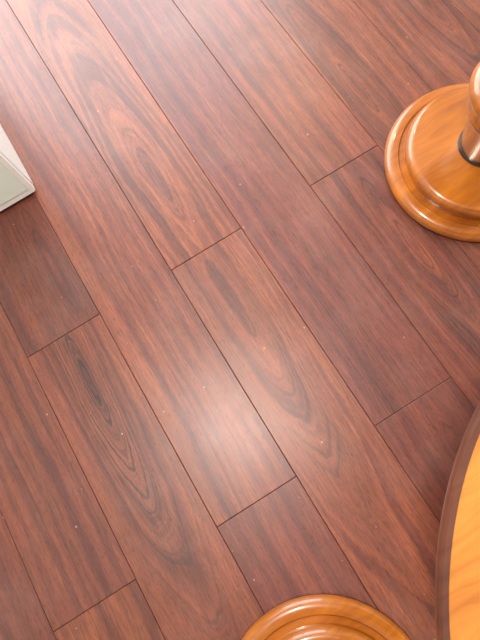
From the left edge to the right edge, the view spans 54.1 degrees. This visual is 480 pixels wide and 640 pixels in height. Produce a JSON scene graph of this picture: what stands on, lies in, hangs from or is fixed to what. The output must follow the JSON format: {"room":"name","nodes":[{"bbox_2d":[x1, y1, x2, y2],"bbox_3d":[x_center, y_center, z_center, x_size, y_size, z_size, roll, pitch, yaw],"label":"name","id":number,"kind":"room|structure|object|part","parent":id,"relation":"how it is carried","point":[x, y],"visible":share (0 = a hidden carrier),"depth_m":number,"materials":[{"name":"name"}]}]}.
{"room":"restaurant","nodes":[
{"label":"restaurant","id":0,"kind":"room"},
{"bbox_2d":[0,0,479,639],"bbox_3d":[0.294,-0.198,1.231,4.840,0.008,4.800,-32,76,-3],"label":"floor","id":1,"kind":"structure","parent":0,"point":[240,379],"depth_m":1.21,"materials":[{"name":"laminate"}]},
{"bbox_2d":[0,124,35,210],"bbox_3d":[-1.009,-0.527,0.984,0.600,0.850,0.553,-32,76,-3],"label":"base cabinet","id":2,"kind":"object","parent":1,"relation":"on","point":[16,184],"visible":1,"depth_m":1.28,"materials":[{"name":"white wood"}]},
{"bbox_3d":[-0.862,-0.306,0.913,0.563,0.780,0.004,-32,76,-3],"label":"door panel","id":3,"kind":"part","parent":2,"relation":"part of","materials":[{"name":"white wood"}]},
{"bbox_3d":[-0.874,-0.314,0.915,0.600,0.838,0.023,-32,76,-3],"label":"door frame","id":4,"kind":"part","parent":2,"relation":"part of","materials":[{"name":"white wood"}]},
{"bbox_2d":[241,594,409,639],"bbox_3d":[0.167,0.772,0.759,0.458,0.485,0.458,10,78,7],"label":"stool","id":5,"kind":"object","parent":1,"relation":"on","point":[317,616],"visible":1,"depth_m":1.00,"materials":[{"name":"brown wood"}]},
{"bbox_2d":[384,62,479,241],"bbox_3d":[0.592,-0.471,1.014,0.458,0.485,0.458,14,78,8],"label":"stool","id":6,"kind":"object","parent":1,"relation":"on","point":[432,151],"visible":1,"depth_m":1.18,"materials":[{"name":"brown wood"}]},
{"bbox_2d":[435,401,479,639],"bbox_3d":[0.660,0.378,0.722,0.886,0.651,0.886,-32,76,-3],"label":"round table","id":7,"kind":"object","parent":1,"relation":"on","point":[457,569],"visible":1,"depth_m":0.46,"materials":[{"name":"brown wood"}]}
]}

